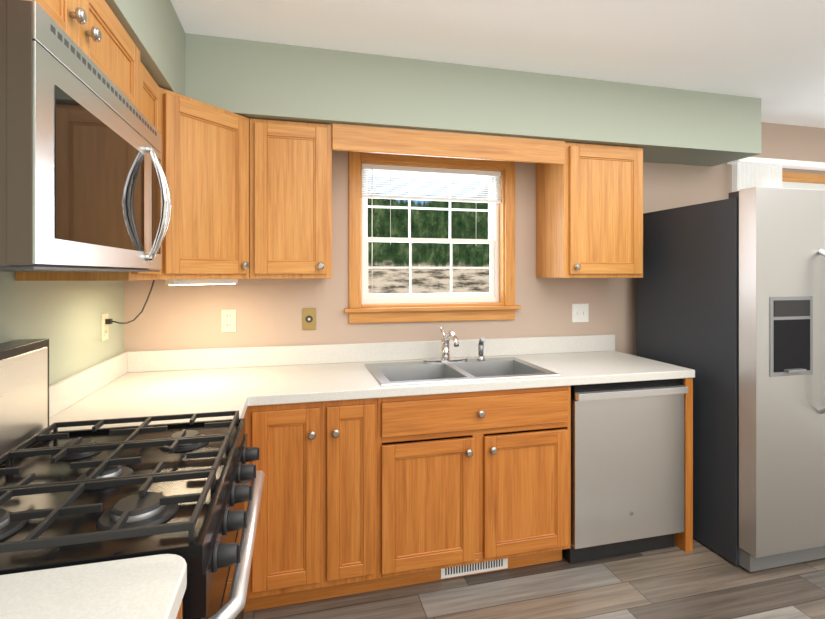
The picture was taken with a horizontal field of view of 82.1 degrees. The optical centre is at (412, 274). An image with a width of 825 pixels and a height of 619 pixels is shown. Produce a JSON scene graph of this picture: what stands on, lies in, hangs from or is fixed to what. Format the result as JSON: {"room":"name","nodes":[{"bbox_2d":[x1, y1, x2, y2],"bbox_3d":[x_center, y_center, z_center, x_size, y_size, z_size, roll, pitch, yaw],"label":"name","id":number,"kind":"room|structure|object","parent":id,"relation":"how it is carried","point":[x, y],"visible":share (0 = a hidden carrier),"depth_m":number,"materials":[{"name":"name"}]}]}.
{"room":"kitchen","nodes":[
{"label":"kitchen","id":0,"kind":"room"},
{"bbox_2d":[0,271,123,385],"bbox_3d":[-0.933,0.170,0.073,0.150,2.450,4.900,0,0,-14],"label":"wall","id":1,"kind":"structure","parent":0,"point":[64,317],"depth_m":1.73,"materials":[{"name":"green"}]},
{"bbox_2d":[32,0,139,110],"bbox_3d":[-0.896,-0.584,1.014,0.373,0.266,0.914,0,0,-14],"label":"upper cabinet","id":2,"kind":"object","parent":1,"relation":"attached to","point":[96,32],"visible":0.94,"depth_m":1.20,"materials":[{"name":"brown wood"}]},
{"bbox_2d":[0,0,170,271],"bbox_3d":[-0.872,-0.227,1.099,0.457,0.439,0.760,0,0,-14],"label":"over-the-range microwave","id":3,"kind":"object","parent":2,"relation":"attached to","point":[84,186],"visible":1,"depth_m":0.89,"materials":[{"name":"silver metal"}]},
{"bbox_2d":[15,61,161,280],"bbox_3d":[-1.056,-0.348,1.615,0.353,0.737,0.324,0,0,-14],"label":"upper cabinet","id":4,"kind":"object","parent":1,"relation":"attached to","point":[150,100],"visible":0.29,"depth_m":1.55,"materials":[{"name":"brown wood"}]},
{"bbox_2d":[101,313,108,340],"bbox_3d":[-1.353,0.232,2.083,0.008,0.115,0.070,0,0,-14],"label":"outlet","id":5,"kind":"object","parent":1,"relation":"attached to","point":[104,331],"visible":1,"depth_m":2.07,"materials":[{"name":"beige plastic"}]},
{"bbox_2d":[124,122,824,355],"bbox_3d":[1.281,0.170,3.074,5.600,2.450,0.150,0,0,-14],"label":"wall","id":6,"kind":"structure","parent":0,"point":[178,317],"depth_m":2.67,"materials":[{"name":"beige paint"}]},
{"bbox_2d":[157,87,249,279],"bbox_3d":[-1.043,-0.348,2.100,0.615,0.737,0.610,0,0,-14],"label":"upper cabinet","id":7,"kind":"object","parent":6,"relation":"attached to","point":[206,157],"visible":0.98,"depth_m":1.97,"materials":[{"name":"brown wood"}]},
{"bbox_2d":[105,280,154,323],"bbox_3d":[-1.168,0.120,1.951,0.286,0.199,0.368,0,0,-14],"label":"power cord","id":8,"kind":"object","parent":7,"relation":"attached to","point":[109,321],"visible":1,"depth_m":1.98,"materials":[{"name":"black plastic"}]},
{"bbox_2d":[166,279,237,284],"bbox_3d":[-0.924,0.034,2.097,0.055,0.024,0.320,0,0,31],"label":"under-cabinet light","id":9,"kind":"object","parent":7,"relation":"attached to","point":[197,281],"visible":0.93,"depth_m":2.05,"materials":[{"name":"white plastic"}]},
{"bbox_2d":[222,310,235,331],"bbox_3d":[-0.946,0.240,2.436,0.070,0.115,0.008,0,0,-14],"label":"electrical outlet","id":10,"kind":"object","parent":6,"relation":"attached to","point":[228,320],"visible":1,"depth_m":2.43,"materials":[{"name":"beige plastic"}]},
{"bbox_2d":[250,118,331,278],"bbox_3d":[-0.598,-0.348,2.344,0.372,0.737,0.353,0,0,-14],"label":"upper cabinet","id":11,"kind":"object","parent":6,"relation":"attached to","point":[290,199],"visible":1,"depth_m":2.21,"materials":[{"name":"brown wood"}]},
{"bbox_2d":[302,308,315,329],"bbox_3d":[-0.553,0.240,2.531,0.070,0.115,0.013,0,0,-14],"label":"phone jack","id":12,"kind":"object","parent":6,"relation":"attached to","point":[308,318],"visible":1,"depth_m":2.53,"materials":[{"name":"brown metal"}]},
{"bbox_2d":[344,151,520,323],"bbox_3d":[0.119,-0.208,2.750,1.037,0.955,0.175,0,0,-14],"label":"window","id":13,"kind":"structure","parent":6,"relation":"in","point":[492,295],"depth_m":2.74,"materials":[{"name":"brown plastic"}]},
{"bbox_2d":[362,164,500,290],"bbox_3d":[0.122,-0.259,2.735,0.833,0.708,0.035,0,0,-14],"label":"mini blind","id":14,"kind":"object","parent":13,"relation":"attached to","point":[494,177],"visible":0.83,"depth_m":2.73,"materials":[{"name":"white plastic"}]},
{"bbox_2d":[572,304,588,321],"bbox_3d":[1.041,0.240,2.929,0.115,0.115,0.012,0,0,-14],"label":"light switch","id":15,"kind":"object","parent":6,"relation":"attached to","point":[580,312],"visible":1,"depth_m":2.93,"materials":[{"name":"white plastic"}]},
{"bbox_2d":[536,142,642,277],"bbox_3d":[1.034,-0.348,2.751,0.507,0.737,0.353,0,0,-14],"label":"upper cabinet","id":16,"kind":"object","parent":6,"relation":"attached to","point":[589,210],"visible":1,"depth_m":2.62,"materials":[{"name":"brown wood"}]},
{"bbox_2d":[727,157,824,191],"bbox_3d":[3.039,0.295,3.371,1.886,2.140,0.085,0,0,-14],"label":"window blind","id":17,"kind":"object","parent":6,"relation":"attached to","point":[748,172],"visible":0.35,"depth_m":3.18,"materials":[{"name":"white plastic"}]},
{"bbox_2d":[782,172,824,183],"bbox_3d":[3.102,0.340,3.441,1.720,2.110,0.017,0,0,-14],"label":"door frame","id":18,"kind":"structure","parent":6,"relation":"attached to","point":[803,177],"depth_m":3.35,"materials":[{"name":"brown wood"}]},
{"bbox_2d":[782,181,824,189],"bbox_3d":[3.101,0.363,3.444,1.590,2.025,0.011,0,0,-14],"label":"window panel","id":19,"kind":"object","parent":18,"relation":"in","point":[800,185],"depth_m":3.36,"materials":[{"name":"white plastic"}]},
{"bbox_2d":[171,0,824,127],"bbox_3d":[1.856,-1.105,0.769,5.900,0.100,4.900,0,0,-14],"label":"ceiling","id":20,"kind":"structure","parent":0,"point":[770,54],"depth_m":2.09,"materials":[{"name":"white paint"}]},
{"bbox_2d":[105,0,760,166],"bbox_3d":[0.707,-0.888,1.101,3.529,0.331,3.399,0,0,-14],"label":"soffit","id":21,"kind":"structure","parent":20,"relation":"attached to","point":[249,79],"depth_m":2.34,"materials":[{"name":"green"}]},
{"bbox_2d":[332,123,564,164],"bbox_3d":[0.218,-0.655,2.407,1.239,0.124,0.020,0,0,-14],"label":"valance board","id":22,"kind":"object","parent":21,"relation":"attached to","point":[367,139],"visible":0.98,"depth_m":2.38,"materials":[{"name":"brown wood"}]},
{"bbox_2d":[243,537,824,618],"bbox_3d":[1.856,1.445,0.769,5.900,0.100,4.900,0,0,-14],"label":"floor","id":23,"kind":"structure","parent":0,"point":[701,581],"depth_m":2.06,"materials":[{"name":"brown wood"}]},
{"bbox_2d":[0,339,263,618],"bbox_3d":[-0.747,0.795,1.135,0.713,1.200,0.759,0,0,-14],"label":"gas range","id":24,"kind":"object","parent":23,"relation":"on","point":[96,493],"visible":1,"depth_m":1.07,"materials":[{"name":"black metal"}]},
{"bbox_2d":[176,602,181,618],"bbox_3d":[-0.620,0.958,0.436,0.628,0.874,0.635,0,0,-14],"label":"base cabinet","id":25,"kind":"object","parent":23,"relation":"on","point":[179,615],"visible":0.06,"depth_m":0.73,"materials":[{"name":"brown wood"}]},
{"bbox_2d":[0,554,186,618],"bbox_3d":[-0.488,0.449,-0.074,0.637,0.142,1.698,0,0,-14],"label":"countertop","id":26,"kind":"structure","parent":25,"relation":"on","point":[150,587],"depth_m":0.72,"materials":[{"name":"laminate"}]},
{"bbox_2d":[244,400,343,611],"bbox_3d":[-0.564,0.958,2.210,0.383,0.876,0.627,0,0,-14],"label":"base cabinet","id":27,"kind":"object","parent":23,"relation":"on","point":[298,555],"depth_m":1.92,"materials":[{"name":"brown wood"}]},
{"bbox_2d":[49,334,694,431],"bbox_3d":[0.040,0.449,2.206,2.764,0.142,0.927,0,0,-14],"label":"countertop","id":28,"kind":"structure","parent":27,"relation":"on","point":[127,384],"depth_m":2.24,"materials":[{"name":"laminate"}]},
{"bbox_2d":[423,327,485,362],"bbox_3d":[0.247,0.379,2.493,0.352,0.187,0.223,0,0,-14],"label":"faucet","id":29,"kind":"object","parent":28,"relation":"on","point":[445,341],"depth_m":2.54,"materials":[{"name":"silver metal"}]},
{"bbox_2d":[365,327,560,385],"bbox_3d":[0.223,0.471,2.369,0.862,0.372,0.487,0,0,-14],"label":"double-bowl sink","id":30,"kind":"object","parent":28,"relation":"in","point":[445,368],"visible":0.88,"depth_m":2.48,"materials":[{"name":"silver metal"}]},
{"bbox_2d":[344,397,399,595],"bbox_3d":[-0.329,0.958,2.269,0.370,0.876,0.627,0,0,-14],"label":"base cabinet","id":31,"kind":"object","parent":23,"relation":"on","point":[364,495],"depth_m":1.99,"materials":[{"name":"brown wood"}]},
{"bbox_2d":[441,558,507,578],"bbox_3d":[0.289,1.348,2.195,0.330,0.078,0.004,0,0,-14],"label":"air vent register","id":32,"kind":"object","parent":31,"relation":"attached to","point":[461,570],"visible":0.69,"depth_m":2.19,"materials":[{"name":"white plastic"}]},
{"bbox_2d":[562,379,687,563],"bbox_3d":[0.996,0.961,2.557,0.616,0.868,0.595,0,0,-14],"label":"dishwasher","id":33,"kind":"object","parent":23,"relation":"on","point":[627,467],"visible":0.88,"depth_m":2.29,"materials":[{"name":"silver metal"}]},
{"bbox_2d":[636,186,824,571],"bbox_3d":[1.916,0.498,2.601,0.910,1.794,0.845,0,0,-14],"label":"refrigerator","id":34,"kind":"object","parent":23,"relation":"on","point":[730,301],"visible":0.9,"depth_m":2.23,"materials":[{"name":"grey metal"}]},
{"label":"outside","id":35,"kind":"structure","parent":0,"visible":0},
{"bbox_2d":[368,177,489,293],"bbox_3d":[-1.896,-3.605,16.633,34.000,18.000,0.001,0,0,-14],"label":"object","id":36,"kind":"structure","parent":35,"point":[424,224],"depth_m":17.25,"materials":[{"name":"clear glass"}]}
]}

